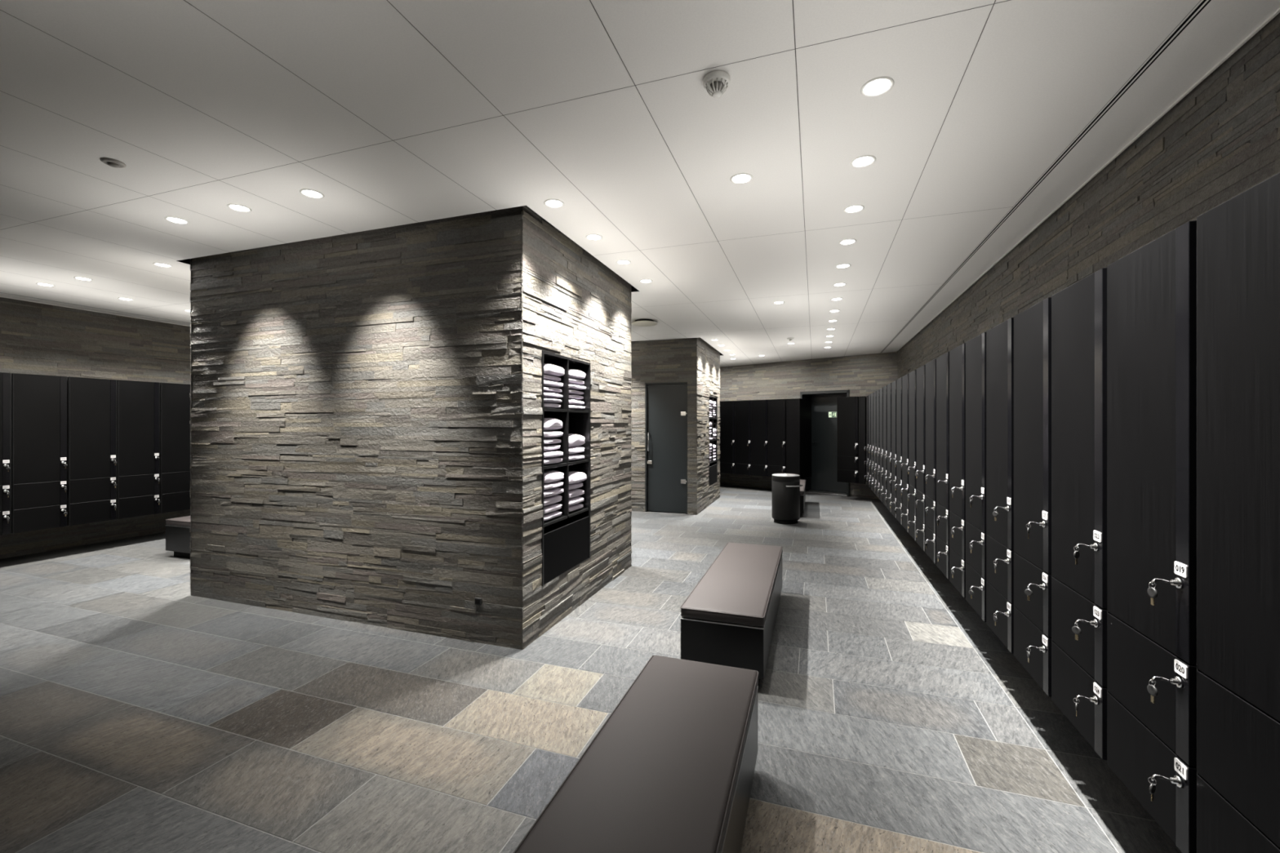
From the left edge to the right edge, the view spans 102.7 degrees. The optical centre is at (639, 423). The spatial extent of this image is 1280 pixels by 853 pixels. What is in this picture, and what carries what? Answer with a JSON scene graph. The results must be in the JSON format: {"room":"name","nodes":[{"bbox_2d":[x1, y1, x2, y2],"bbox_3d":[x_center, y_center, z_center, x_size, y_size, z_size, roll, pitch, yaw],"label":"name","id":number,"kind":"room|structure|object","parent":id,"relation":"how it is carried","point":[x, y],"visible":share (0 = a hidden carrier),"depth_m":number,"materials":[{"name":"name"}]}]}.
{"room":"changing room","nodes":[
{"label":"changing room","id":0,"kind":"room"},
{"bbox_2d":[0,297,190,559],"bbox_3d":[-5.707,0.031,7.979,0.014,2.738,17.400,0,0,19],"label":"wall","id":1,"kind":"structure","parent":0,"point":[36,338],"depth_m":5.92,"materials":[{"name":"stone"}]},
{"bbox_2d":[0,372,11,535],"bbox_3d":[-6.434,0.287,4.901,0.603,1.570,0.400,0,0,19],"label":"locker","id":2,"kind":"object","parent":1,"relation":"attached to","point":[5,378],"visible":1,"depth_m":4.96,"materials":[{"name":"black wood"}]},
{"bbox_2d":[11,373,67,533],"bbox_3d":[-6.304,0.287,5.279,0.603,1.570,0.400,0,0,19],"label":"locker","id":3,"kind":"object","parent":1,"relation":"attached to","point":[39,402],"visible":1,"depth_m":5.18,"materials":[{"name":"black wood"}]},
{"bbox_2d":[67,377,116,525],"bbox_3d":[-6.174,0.287,5.657,0.603,1.570,0.400,0,0,19],"label":"locker","id":4,"kind":"object","parent":1,"relation":"attached to","point":[91,402],"visible":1,"depth_m":5.55,"materials":[{"name":"black wood"}]},
{"bbox_2d":[0,296,190,326],"bbox_3d":[-6.362,-1.325,5.989,0.010,0.027,13.190,0,0,19],"label":"trim","id":5,"kind":"structure","parent":1,"relation":"attached to","point":[0,296],"depth_m":5.92,"materials":[{"name":"white plastic"}]},
{"bbox_2d":[116,379,159,519],"bbox_3d":[-6.045,0.287,6.036,0.603,1.570,0.400,0,0,19],"label":"locker","id":6,"kind":"object","parent":1,"relation":"attached to","point":[138,402],"visible":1,"depth_m":5.94,"materials":[{"name":"black wood"}]},
{"bbox_2d":[160,382,191,513],"bbox_3d":[-5.915,0.287,6.414,0.603,1.570,0.400,0,0,19],"label":"locker","id":7,"kind":"object","parent":1,"relation":"attached to","point":[175,399],"visible":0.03,"depth_m":6.28,"materials":[{"name":"black wood"}]},
{"bbox_2d":[189,205,631,649],"bbox_3d":[-1.878,-0.104,4.614,3.136,3.008,2.000,0,0,19],"label":"wall","id":8,"kind":"structure","parent":0,"point":[366,412],"depth_m":3.60,"materials":[{"name":"stone"}]},
{"bbox_2d":[541,350,590,586],"bbox_3d":[-0.694,0.292,3.811,0.366,1.565,0.765,0,0,19],"label":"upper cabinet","id":9,"kind":"object","parent":8,"relation":"attached to","point":[566,537],"visible":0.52,"depth_m":3.77,"materials":[{"name":"black wood"}]},
{"bbox_2d":[543,403,560,408],"bbox_3d":[-0.734,-0.129,3.625,0.285,0.039,0.291,0,0,19],"label":"towel","id":10,"kind":"object","parent":9,"relation":"on","point":[545,405],"visible":0.21,"depth_m":3.56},
{"bbox_2d":[543,398,561,403],"bbox_3d":[-0.726,-0.167,3.618,0.283,0.033,0.305,0,0,19],"label":"towel","id":11,"kind":"object","parent":10,"relation":"on","point":[545,400],"visible":0.34,"depth_m":3.57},
{"bbox_2d":[543,392,563,398],"bbox_3d":[-0.724,-0.204,3.618,0.285,0.037,0.326,0,0,19],"label":"towel","id":12,"kind":"object","parent":11,"relation":"on","point":[546,395],"visible":0.25,"depth_m":3.56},
{"bbox_2d":[543,386,562,392],"bbox_3d":[-0.729,-0.241,3.619,0.285,0.038,0.316,0,0,19],"label":"towel","id":13,"kind":"object","parent":12,"relation":"on","point":[546,389],"visible":0.31,"depth_m":3.57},
{"bbox_2d":[543,380,563,387],"bbox_3d":[-0.718,-0.281,3.621,0.287,0.044,0.319,0,0,19],"label":"towel","id":14,"kind":"object","parent":13,"relation":"on","point":[546,384],"visible":0.31,"depth_m":3.56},
{"bbox_2d":[543,374,560,382],"bbox_3d":[-0.735,-0.325,3.624,0.286,0.039,0.301,0,0,19],"label":"towel","id":15,"kind":"object","parent":14,"relation":"on","point":[548,378],"visible":0.21,"depth_m":3.57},
{"bbox_2d":[543,364,564,377],"bbox_3d":[-0.711,-0.379,3.624,0.286,0.083,0.313,0,0,19],"label":"towel","id":16,"kind":"object","parent":15,"relation":"on","point":[548,369],"visible":0.37,"depth_m":3.54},
{"bbox_2d":[543,511,561,520],"bbox_3d":[-0.733,0.645,3.633,0.286,0.049,0.309,0,0,19],"label":"towel","id":17,"kind":"object","parent":9,"relation":"on","point":[553,514],"visible":0.29,"depth_m":3.57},
{"bbox_2d":[543,503,562,514],"bbox_3d":[-0.729,0.595,3.631,0.285,0.053,0.299,0,0,19],"label":"towel","id":18,"kind":"object","parent":17,"relation":"on","point":[550,508],"visible":0.16,"depth_m":3.57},
{"bbox_2d":[543,494,562,506],"bbox_3d":[-0.730,0.538,3.619,0.285,0.061,0.316,0,0,19],"label":"towel","id":19,"kind":"object","parent":18,"relation":"on","point":[554,499],"visible":0.26,"depth_m":3.56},
{"bbox_2d":[543,487,563,497],"bbox_3d":[-0.718,0.480,3.622,0.287,0.056,0.318,0,0,19],"label":"towel","id":20,"kind":"object","parent":19,"relation":"on","point":[548,492],"visible":0.28,"depth_m":3.56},
{"bbox_2d":[543,481,563,489],"bbox_3d":[-0.716,0.431,3.618,0.285,0.046,0.298,0,0,19],"label":"towel","id":21,"kind":"object","parent":20,"relation":"on","point":[555,484],"visible":0.3,"depth_m":3.54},
{"bbox_2d":[543,470,564,484],"bbox_3d":[-0.717,0.368,3.620,0.284,0.090,0.315,0,0,19],"label":"towel","id":22,"kind":"object","parent":21,"relation":"on","point":[549,476],"visible":0.32,"depth_m":3.55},
{"bbox_2d":[543,457,562,464],"bbox_3d":[-0.723,0.260,3.618,0.285,0.046,0.306,0,0,19],"label":"towel","id":23,"kind":"object","parent":9,"relation":"on","point":[551,460],"visible":0.27,"depth_m":3.56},
{"bbox_2d":[543,450,563,457],"bbox_3d":[-0.713,0.212,3.620,0.284,0.048,0.280,0,0,19],"label":"towel","id":24,"kind":"object","parent":23,"relation":"on","point":[547,454],"visible":0.3,"depth_m":3.55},
{"bbox_2d":[543,444,560,451],"bbox_3d":[-0.738,0.166,3.622,0.284,0.046,0.302,0,0,19],"label":"towel","id":25,"kind":"object","parent":24,"relation":"on","point":[546,447],"visible":0.22,"depth_m":3.58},
{"bbox_2d":[543,438,560,444],"bbox_3d":[-0.735,0.120,3.621,0.285,0.048,0.314,0,0,19],"label":"towel","id":26,"kind":"object","parent":25,"relation":"on","point":[546,441],"visible":0.25,"depth_m":3.56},
{"bbox_2d":[543,431,563,438],"bbox_3d":[-0.724,0.071,3.629,0.285,0.056,0.312,0,0,19],"label":"towel","id":27,"kind":"object","parent":26,"relation":"on","point":[546,433],"visible":0.29,"depth_m":3.56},
{"bbox_2d":[543,417,562,431],"bbox_3d":[-0.725,0.002,3.625,0.289,0.094,0.309,0,0,19],"label":"towel","id":28,"kind":"object","parent":27,"relation":"on","point":[549,424],"visible":0.3,"depth_m":3.56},
{"bbox_2d":[543,507,588,527],"bbox_3d":[-0.693,0.681,3.811,0.349,0.018,0.729,0,0,19],"label":"shelf","id":29,"kind":"object","parent":9,"relation":"attached to","point":[564,515],"depth_m":3.75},
{"bbox_2d":[543,459,588,469],"bbox_3d":[-0.693,0.294,3.811,0.349,0.018,0.729,0,0,19],"label":"shelf","id":30,"kind":"object","parent":9,"relation":"attached to","point":[565,464],"depth_m":3.76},
{"bbox_2d":[543,408,588,413],"bbox_3d":[-0.693,-0.098,3.811,0.349,0.018,0.729,0,0,19],"label":"shelf","id":31,"kind":"object","parent":9,"relation":"attached to","point":[545,410],"depth_m":3.76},
{"bbox_2d":[568,502,583,511],"bbox_3d":[-0.615,0.644,3.982,0.285,0.050,0.309,0,0,19],"label":"towel","id":32,"kind":"object","parent":9,"relation":"on","point":[576,506],"visible":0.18,"depth_m":3.93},
{"bbox_2d":[568,496,583,506],"bbox_3d":[-0.605,0.592,3.976,0.284,0.059,0.303,0,0,19],"label":"towel","id":33,"kind":"object","parent":32,"relation":"on","point":[576,500],"visible":0.26,"depth_m":3.91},
{"bbox_2d":[568,488,584,497],"bbox_3d":[-0.607,0.534,3.978,0.286,0.062,0.303,0,0,19],"label":"towel","id":34,"kind":"object","parent":33,"relation":"on","point":[574,492],"visible":0.25,"depth_m":3.93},
{"bbox_2d":[568,482,582,489],"bbox_3d":[-0.612,0.478,3.982,0.287,0.054,0.298,0,0,19],"label":"towel","id":35,"kind":"object","parent":34,"relation":"on","point":[574,486],"visible":0.2,"depth_m":3.92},
{"bbox_2d":[568,471,586,484],"bbox_3d":[-0.590,0.413,3.967,0.289,0.093,0.322,0,0,19],"label":"towel","id":36,"kind":"object","parent":35,"relation":"on","point":[574,477],"visible":0.34,"depth_m":3.88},
{"bbox_2d":[568,453,584,460],"bbox_3d":[-0.603,0.256,3.973,0.283,0.053,0.295,0,0,19],"label":"towel","id":37,"kind":"object","parent":9,"relation":"on","point":[572,456],"visible":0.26,"depth_m":3.91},
{"bbox_2d":[568,445,584,454],"bbox_3d":[-0.603,0.202,3.972,0.286,0.063,0.308,0,0,19],"label":"towel","id":38,"kind":"object","parent":37,"relation":"on","point":[572,450],"visible":0.3,"depth_m":3.90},
{"bbox_2d":[568,433,585,447],"bbox_3d":[-0.601,0.126,3.972,0.285,0.103,0.316,0,0,19],"label":"towel","id":39,"kind":"object","parent":38,"relation":"on","point":[575,440],"visible":0.27,"depth_m":3.90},
{"bbox_2d":[568,404,585,409],"bbox_3d":[-0.598,-0.128,3.975,0.286,0.037,0.302,0,0,19],"label":"towel","id":40,"kind":"object","parent":9,"relation":"on","point":[571,406],"visible":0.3,"depth_m":3.90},
{"bbox_2d":[568,399,584,404],"bbox_3d":[-0.599,-0.170,3.974,0.286,0.043,0.279,0,0,19],"label":"towel","id":41,"kind":"object","parent":40,"relation":"on","point":[571,402],"visible":0.29,"depth_m":3.89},
{"bbox_2d":[568,394,583,399],"bbox_3d":[-0.613,-0.209,3.980,0.284,0.037,0.320,0,0,19],"label":"towel","id":42,"kind":"object","parent":41,"relation":"on","point":[571,397],"visible":0.17,"depth_m":3.93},
{"bbox_2d":[568,389,583,395],"bbox_3d":[-0.609,-0.246,3.976,0.286,0.036,0.304,0,0,19],"label":"towel","id":43,"kind":"object","parent":42,"relation":"on","point":[571,391],"visible":0.31,"depth_m":3.91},
{"bbox_2d":[568,384,586,390],"bbox_3d":[-0.595,-0.286,3.971,0.286,0.039,0.323,0,0,19],"label":"towel","id":44,"kind":"object","parent":43,"relation":"on","point":[573,387],"visible":0.3,"depth_m":3.91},
{"bbox_2d":[568,377,584,385],"bbox_3d":[-0.607,-0.328,3.974,0.284,0.044,0.325,0,0,19],"label":"towel","id":45,"kind":"object","parent":44,"relation":"on","point":[571,381],"visible":0.27,"depth_m":3.92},
{"bbox_2d":[568,368,586,379],"bbox_3d":[-0.598,-0.383,3.970,0.288,0.081,0.312,0,0,19],"label":"towel","id":46,"kind":"object","parent":45,"relation":"on","point":[573,374],"visible":0.27,"depth_m":3.90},
{"bbox_2d":[0,484,1182,852],"bbox_3d":[-1.049,1.401,7.065,9.788,0.001,19.311,0,0,19],"label":"floor","id":47,"kind":"structure","parent":0,"point":[140,713],"depth_m":2.48,"materials":[{"name":"tile"}]},
{"bbox_2d":[165,515,191,558],"bbox_3d":[-4.519,1.200,6.072,0.451,0.400,1.626,0,0,19],"label":"bench","id":48,"kind":"object","parent":47,"relation":"on","point":[178,535],"visible":0.27,"depth_m":5.33,"materials":[{"name":"metal"}]},
{"bbox_2d":[165,515,190,527],"bbox_3d":[-4.519,1.032,6.072,0.445,0.063,1.620,0,0,19],"label":"cushion","id":49,"kind":"object","parent":48,"relation":"on","point":[182,522],"depth_m":5.33,"materials":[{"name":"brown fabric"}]},
{"bbox_2d":[513,655,759,852],"bbox_3d":[0.006,1.200,1.385,0.456,0.400,1.631,0,0,19],"label":"bench","id":50,"kind":"object","parent":47,"relation":"on","point":[671,769],"visible":1,"depth_m":1.49,"materials":[{"name":"leather"}]},
{"bbox_2d":[680,542,782,679],"bbox_3d":[0.695,1.200,3.498,0.454,0.400,1.630,0,0,19],"label":"bench","id":51,"kind":"object","parent":47,"relation":"on","point":[728,619],"visible":0.96,"depth_m":2.82,"materials":[{"name":"leather"}]},
{"bbox_2d":[680,542,782,626],"bbox_3d":[0.695,1.032,3.498,0.448,0.063,1.624,0,0,19],"label":"cushion","id":52,"kind":"object","parent":51,"relation":"on","point":[737,588],"depth_m":3.10,"materials":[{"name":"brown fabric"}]},
{"bbox_2d":[772,473,802,524],"bbox_3d":[2.089,1.055,7.294,0.386,0.690,0.436,0,0,-8],"label":"waste bin","id":53,"kind":"object","parent":47,"relation":"on","point":[785,486],"visible":1,"depth_m":7.16,"materials":[{"name":"black metal"}]},
{"bbox_2d":[800,479,805,516],"bbox_3d":[2.501,1.200,8.490,0.456,0.400,1.651,0,0,19],"label":"bench","id":54,"kind":"object","parent":47,"relation":"on","point":[802,489],"visible":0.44,"depth_m":7.66,"materials":[{"name":"metal"}]},
{"bbox_2d":[800,479,805,494],"bbox_3d":[2.501,1.032,8.490,0.450,0.063,1.645,0,0,19],"label":"cushion","id":55,"kind":"object","parent":54,"relation":"on","point":[802,482],"depth_m":8.19,"materials":[{"name":"fabric"}]},
{"bbox_2d":[0,0,1279,367],"bbox_3d":[-0.999,-1.468,7.213,9.788,0.300,19.000,0,0,19],"label":"ceiling","id":56,"kind":"structure","parent":0,"point":[994,113],"depth_m":2.33,"materials":[{"name":"paint"}]},
{"bbox_2d":[100,157,126,168],"bbox_3d":[-2.652,-1.308,2.576,0.092,0.021,0.092,0,0,19],"label":"ceiling vent","id":57,"kind":"object","parent":56,"relation":"attached to","point":[110,162],"visible":1,"depth_m":2.56,"materials":[{"name":"grey metal"}]},
{"bbox_2d":[164,216,189,224],"bbox_3d":[-2.997,-1.315,3.311,0.120,0.006,0.120,0,0,19],"label":"recessed light","id":58,"kind":"object","parent":56,"relation":"in","point":[175,220],"visible":1,"depth_m":3.30,"materials":[{"name":"white plastic"}]},
{"bbox_2d":[226,204,251,212],"bbox_3d":[-2.444,-1.315,3.121,0.120,0.006,0.120,0,0,19],"label":"recessed light","id":59,"kind":"object","parent":56,"relation":"in","point":[237,207],"visible":1,"depth_m":3.11,"materials":[{"name":"white plastic"}]},
{"bbox_2d":[299,188,324,198],"bbox_3d":[-1.877,-1.315,2.927,0.120,0.006,0.120,0,0,19],"label":"recessed light","id":60,"kind":"object","parent":56,"relation":"in","point":[312,193],"visible":1,"depth_m":2.92,"materials":[{"name":"white plastic"}]},
{"bbox_2d":[543,199,564,208],"bbox_3d":[-0.513,-1.315,3.057,0.120,0.006,0.120,0,0,19],"label":"recessed light","id":61,"kind":"object","parent":56,"relation":"in","point":[553,203],"visible":1,"depth_m":3.05,"materials":[{"name":"white plastic"}]},
{"bbox_2d":[585,234,602,240],"bbox_3d":[-0.324,-1.315,3.611,0.120,0.006,0.120,0,0,19],"label":"recessed light","id":62,"kind":"object","parent":56,"relation":"in","point":[590,237],"visible":1,"depth_m":3.60,"materials":[{"name":"white plastic"}]},
{"bbox_2d":[631,319,657,326],"bbox_3d":[0.055,-1.293,6.535,0.336,0.051,0.336,0,0,19],"label":"ceiling vent","id":63,"kind":"object","parent":56,"relation":"in","point":[639,322],"visible":1,"depth_m":6.46,"materials":[{"name":"beige metal"}]},
{"bbox_2d":[702,70,730,97],"bbox_3d":[0.293,-1.286,1.955,0.104,0.064,0.104,0,0,19],"label":"smoke detector","id":64,"kind":"object","parent":56,"relation":"attached to","point":[716,82],"visible":1,"depth_m":1.93,"materials":[{"name":"white plastic"}]},
{"bbox_2d":[730,173,752,184],"bbox_3d":[0.545,-1.315,2.747,0.120,0.006,0.120,0,0,19],"label":"recessed light","id":65,"kind":"object","parent":56,"relation":"in","point":[741,178],"visible":1,"depth_m":2.74,"materials":[{"name":"white plastic"}]},
{"bbox_2d":[838,239,856,244],"bbox_3d":[1.503,-1.315,3.701,0.120,0.006,0.120,0,0,19],"label":"recessed light","id":66,"kind":"object","parent":56,"relation":"in","point":[846,242],"visible":1,"depth_m":3.69,"materials":[{"name":"white plastic"}]},
{"bbox_2d":[843,204,864,213],"bbox_3d":[1.311,-1.315,3.134,0.120,0.006,0.120,0,0,19],"label":"recessed light","id":67,"kind":"object","parent":56,"relation":"in","point":[854,208],"visible":1,"depth_m":3.13,"materials":[{"name":"white plastic"}]},
{"bbox_2d":[849,155,875,167],"bbox_3d":[1.119,-1.315,2.567,0.120,0.006,0.120,0,0,19],"label":"recessed light","id":68,"kind":"object","parent":56,"relation":"in","point":[864,161],"visible":1,"depth_m":2.56,"materials":[{"name":"white plastic"}]},
{"bbox_2d":[860,76,893,97],"bbox_3d":[0.927,-1.315,2.001,0.120,0.006,0.120,0,0,19],"label":"recessed light","id":69,"kind":"object","parent":56,"relation":"in","point":[879,86],"visible":1,"depth_m":1.99,"materials":[{"name":"white plastic"}]},
{"bbox_2d":[631,337,719,515],"bbox_3d":[-0.261,-0.104,9.337,3.119,3.008,2.033,0,0,19],"label":"wall","id":70,"kind":"structure","parent":0,"point":[695,362],"depth_m":8.17,"materials":[{"name":"stone"}]},
{"bbox_2d":[644,382,687,514],"bbox_3d":[0.432,0.373,8.110,0.690,2.054,0.197,0,0,19],"label":"door","id":71,"kind":"structure","parent":70,"relation":"in","point":[665,403],"depth_m":8.07,"materials":[{"name":"grey glass"}]},
{"bbox_2d":[708,395,717,486],"bbox_3d":[1.138,0.292,9.189,0.366,1.565,0.766,0,0,19],"label":"shelf","id":72,"kind":"object","parent":70,"relation":"attached to","point":[713,467],"visible":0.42,"depth_m":9.14,"materials":[{"name":"black wood"}]},
{"bbox_2d":[720,351,897,499],"bbox_3d":[0.848,0.031,12.787,10.520,2.738,0.014,0,0,42],"label":"wall","id":73,"kind":"structure","parent":0,"point":[864,375],"depth_m":10.51,"materials":[{"name":"stone"}]},
{"bbox_2d":[720,400,736,474],"bbox_3d":[2.058,0.287,11.273,0.400,1.570,0.603,0,0,42],"label":"locker","id":74,"kind":"object","parent":73,"relation":"attached to","point":[726,408],"visible":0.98,"depth_m":11.09,"materials":[{"name":"black wood"}]},
{"bbox_2d":[734,400,751,475],"bbox_3d":[2.347,0.287,11.011,0.400,1.570,0.603,0,0,42],"label":"locker","id":75,"kind":"object","parent":73,"relation":"attached to","point":[742,408],"visible":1,"depth_m":10.83,"materials":[{"name":"black wood"}]},
{"bbox_2d":[751,400,768,476],"bbox_3d":[2.635,0.287,10.750,0.400,1.570,0.603,0,0,42],"label":"locker","id":76,"kind":"object","parent":73,"relation":"attached to","point":[759,408],"visible":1,"depth_m":10.57,"materials":[{"name":"black wood"}]},
{"bbox_2d":[768,399,786,476],"bbox_3d":[2.923,0.287,10.489,0.400,1.570,0.603,0,0,42],"label":"locker","id":77,"kind":"object","parent":73,"relation":"attached to","point":[776,407],"visible":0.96,"depth_m":10.31,"materials":[{"name":"black wood"}]},
{"bbox_2d":[786,398,811,479],"bbox_3d":[3.195,0.287,10.282,0.285,1.570,0.544,0,0,42],"label":"filler panel","id":78,"kind":"object","parent":73,"relation":"attached to","point":[798,411],"visible":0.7,"depth_m":10.11,"materials":[{"name":"black wood"}]},
{"bbox_2d":[800,389,849,496],"bbox_3d":[3.811,0.369,10.355,0.987,2.062,0.450,0,0,42],"label":"door","id":79,"kind":"structure","parent":73,"relation":"in","point":[823,480],"depth_m":10.56,"materials":[{"name":"metal"}]},
{"bbox_2d":[836,396,859,483],"bbox_3d":[3.969,0.287,9.541,0.400,1.570,0.603,0,0,42],"label":"locker","id":80,"kind":"object","parent":73,"relation":"attached to","point":[847,407],"visible":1,"depth_m":9.35,"materials":[{"name":"black wood"}]},
{"bbox_2d":[859,395,866,484],"bbox_3d":[4.008,0.287,9.209,0.100,1.570,0.036,0,0,42],"label":"filler panel","id":81,"kind":"object","parent":80,"relation":"attached to","point":[862,399],"visible":1,"depth_m":9.19,"materials":[{"name":"black wood"}]},
{"bbox_2d":[897,13,1279,378],"bbox_3d":[2.551,0.031,3.064,0.014,2.738,13.450,0,0,19],"label":"wall","id":82,"kind":"structure","parent":0,"point":[1221,140],"depth_m":2.30,"materials":[{"name":"stone"}]},
{"bbox_2d":[864,395,868,485],"bbox_3d":[4.227,0.287,8.913,0.603,1.570,0.400,0,0,19],"label":"locker","id":83,"kind":"object","parent":82,"relation":"attached to","point":[867,397],"visible":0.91,"depth_m":9.00,"materials":[{"name":"black wood"}]},
{"bbox_2d":[866,394,871,488],"bbox_3d":[4.097,0.287,8.535,0.603,1.570,0.400,0,0,19],"label":"locker","id":84,"kind":"object","parent":82,"relation":"attached to","point":[869,395],"visible":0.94,"depth_m":8.60,"materials":[{"name":"black wood"}]},
{"bbox_2d":[869,392,873,491],"bbox_3d":[3.968,0.287,8.156,0.603,1.570,0.400,0,0,19],"label":"locker","id":85,"kind":"object","parent":82,"relation":"attached to","point":[872,394],"visible":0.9,"depth_m":8.23,"materials":[{"name":"black wood"}]},
{"bbox_2d":[871,391,876,495],"bbox_3d":[3.838,0.287,7.778,0.603,1.570,0.400,0,0,19],"label":"locker","id":86,"kind":"object","parent":82,"relation":"attached to","point":[874,450],"visible":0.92,"depth_m":7.78,"materials":[{"name":"black wood"}]},
{"bbox_2d":[875,389,879,498],"bbox_3d":[3.709,0.287,7.400,0.603,1.570,0.400,0,0,19],"label":"locker","id":87,"kind":"object","parent":82,"relation":"attached to","point":[877,468],"visible":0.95,"depth_m":7.38,"materials":[{"name":"black wood"}]},
{"bbox_2d":[877,386,883,502],"bbox_3d":[3.579,0.287,7.021,0.603,1.570,0.400,0,0,19],"label":"locker","id":88,"kind":"object","parent":82,"relation":"attached to","point":[881,471],"visible":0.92,"depth_m":7.02,"materials":[{"name":"black wood"}]},
{"bbox_2d":[881,385,887,507],"bbox_3d":[3.449,0.287,6.643,0.603,1.570,0.400,0,0,19],"label":"locker","id":89,"kind":"object","parent":82,"relation":"attached to","point":[885,388],"visible":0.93,"depth_m":6.70,"materials":[{"name":"black wood"}]},
{"bbox_2d":[885,382,891,512],"bbox_3d":[3.320,0.287,6.264,0.603,1.570,0.400,0,0,19],"label":"locker","id":90,"kind":"object","parent":82,"relation":"attached to","point":[889,386],"visible":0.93,"depth_m":6.33,"materials":[{"name":"black wood"}]},
{"bbox_2d":[889,380,896,518],"bbox_3d":[3.190,0.287,5.886,0.603,1.570,0.400,0,0,19],"label":"locker","id":91,"kind":"object","parent":82,"relation":"attached to","point":[893,480],"visible":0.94,"depth_m":5.94,"materials":[{"name":"black wood"}]},
{"bbox_2d":[895,377,902,524],"bbox_3d":[3.061,0.287,5.508,0.603,1.570,0.400,0,0,19],"label":"locker","id":92,"kind":"object","parent":82,"relation":"attached to","point":[899,382],"visible":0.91,"depth_m":5.59,"materials":[{"name":"black wood"}]},
{"bbox_2d":[901,373,909,533],"bbox_3d":[2.931,0.287,5.129,0.603,1.570,0.400,0,0,19],"label":"locker","id":93,"kind":"object","parent":82,"relation":"attached to","point":[905,484],"visible":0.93,"depth_m":5.19,"materials":[{"name":"black wood"}]},
{"bbox_2d":[908,368,916,542],"bbox_3d":[2.801,0.287,4.751,0.603,1.570,0.400,0,0,19],"label":"locker","id":94,"kind":"object","parent":82,"relation":"attached to","point":[912,375],"visible":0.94,"depth_m":4.80,"materials":[{"name":"black wood"}]},
{"bbox_2d":[915,364,925,551],"bbox_3d":[2.672,0.287,4.372,0.603,1.570,0.400,0,0,19],"label":"locker","id":95,"kind":"object","parent":82,"relation":"attached to","point":[921,371],"visible":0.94,"depth_m":4.43,"materials":[{"name":"black wood"}]},
{"bbox_2d":[925,359,936,564],"bbox_3d":[2.542,0.287,3.994,0.603,1.570,0.400,0,0,19],"label":"locker","id":96,"kind":"object","parent":82,"relation":"attached to","point":[931,367],"visible":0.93,"depth_m":4.05,"materials":[{"name":"black wood"}]},
{"bbox_2d":[936,351,949,579],"bbox_3d":[2.413,0.287,3.615,0.603,1.570,0.400,0,0,19],"label":"locker","id":97,"kind":"object","parent":82,"relation":"attached to","point":[942,362],"visible":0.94,"depth_m":3.67,"materials":[{"name":"black wood"}]},
{"bbox_2d":[949,342,965,598],"bbox_3d":[2.283,0.287,3.237,0.603,1.570,0.400,0,0,19],"label":"locker","id":98,"kind":"object","parent":82,"relation":"attached to","point":[957,355],"visible":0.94,"depth_m":3.29,"materials":[{"name":"black wood"}]},
{"bbox_2d":[965,332,986,622],"bbox_3d":[2.154,0.287,2.858,0.603,1.570,0.400,0,0,19],"label":"locker","id":99,"kind":"object","parent":82,"relation":"attached to","point":[975,348],"visible":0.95,"depth_m":2.92,"materials":[{"name":"black wood"}]},
{"bbox_2d":[986,317,1013,653],"bbox_3d":[2.024,0.287,2.480,0.603,1.570,0.400,0,0,19],"label":"locker","id":100,"kind":"object","parent":82,"relation":"attached to","point":[999,339],"visible":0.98,"depth_m":2.55,"materials":[{"name":"black wood"}]},
{"bbox_2d":[1013,297,1051,697],"bbox_3d":[1.894,0.287,2.102,0.603,1.570,0.400,0,0,19],"label":"locker","id":101,"kind":"object","parent":82,"relation":"attached to","point":[1033,326],"visible":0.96,"depth_m":2.15,"materials":[{"name":"black wood"}]},
{"bbox_2d":[1051,267,1106,759],"bbox_3d":[1.765,0.287,1.723,0.603,1.570,0.400,0,0,19],"label":"locker","id":102,"kind":"object","parent":82,"relation":"attached to","point":[1079,310],"visible":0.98,"depth_m":1.76,"materials":[{"name":"black wood"}]},
{"bbox_2d":[1071,622,1081,640],"bbox_3d":[1.435,0.680,1.682,0.016,0.060,0.025,0,0,12],"label":"key","id":103,"kind":"object","parent":102,"relation":"hanging from","point":[1076,629],"visible":1,"depth_m":1.68,"materials":[{"name":"silver metal"}]},
{"bbox_2d":[897,7,1279,351],"bbox_3d":[2.488,-1.325,2.958,0.010,0.027,13.190,0,0,19],"label":"trim","id":104,"kind":"structure","parent":82,"relation":"attached to","point":[1273,15],"depth_m":2.26,"materials":[{"name":"white plastic"}]},
{"bbox_2d":[1106,220,1196,852],"bbox_3d":[1.635,0.287,1.345,0.603,1.570,0.400,0,0,19],"label":"locker","id":105,"kind":"object","parent":82,"relation":"attached to","point":[1152,289],"visible":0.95,"depth_m":1.39,"materials":[{"name":"black wood"}]},
{"bbox_2d":[1146,679,1157,703],"bbox_3d":[1.306,0.680,1.303,0.016,0.060,0.025,0,0,-22],"label":"key","id":106,"kind":"object","parent":105,"relation":"hanging from","point":[1152,690],"visible":1,"depth_m":1.30,"materials":[{"name":"silver metal"}]},
{"bbox_2d":[1147,777,1156,801],"bbox_3d":[1.306,0.930,1.303,0.016,0.060,0.025,0,0,36],"label":"key","id":107,"kind":"object","parent":105,"relation":"hanging from","point":[1153,786],"visible":1,"depth_m":1.30,"materials":[{"name":"silver metal"}]},
{"bbox_2d":[1147,582,1157,605],"bbox_3d":[1.306,0.431,1.303,0.016,0.060,0.025,0,0,-20],"label":"key","id":108,"kind":"object","parent":105,"relation":"hanging from","point":[1152,592],"visible":1,"depth_m":1.30,"materials":[{"name":"silver metal"}]},
{"bbox_2d":[1196,172,1279,852],"bbox_3d":[1.506,0.287,0.966,0.603,1.570,0.400,0,0,19],"label":"locker","id":109,"kind":"object","parent":82,"relation":"attached to","point":[1238,239],"visible":1,"depth_m":1.11,"materials":[{"name":"black wood"}]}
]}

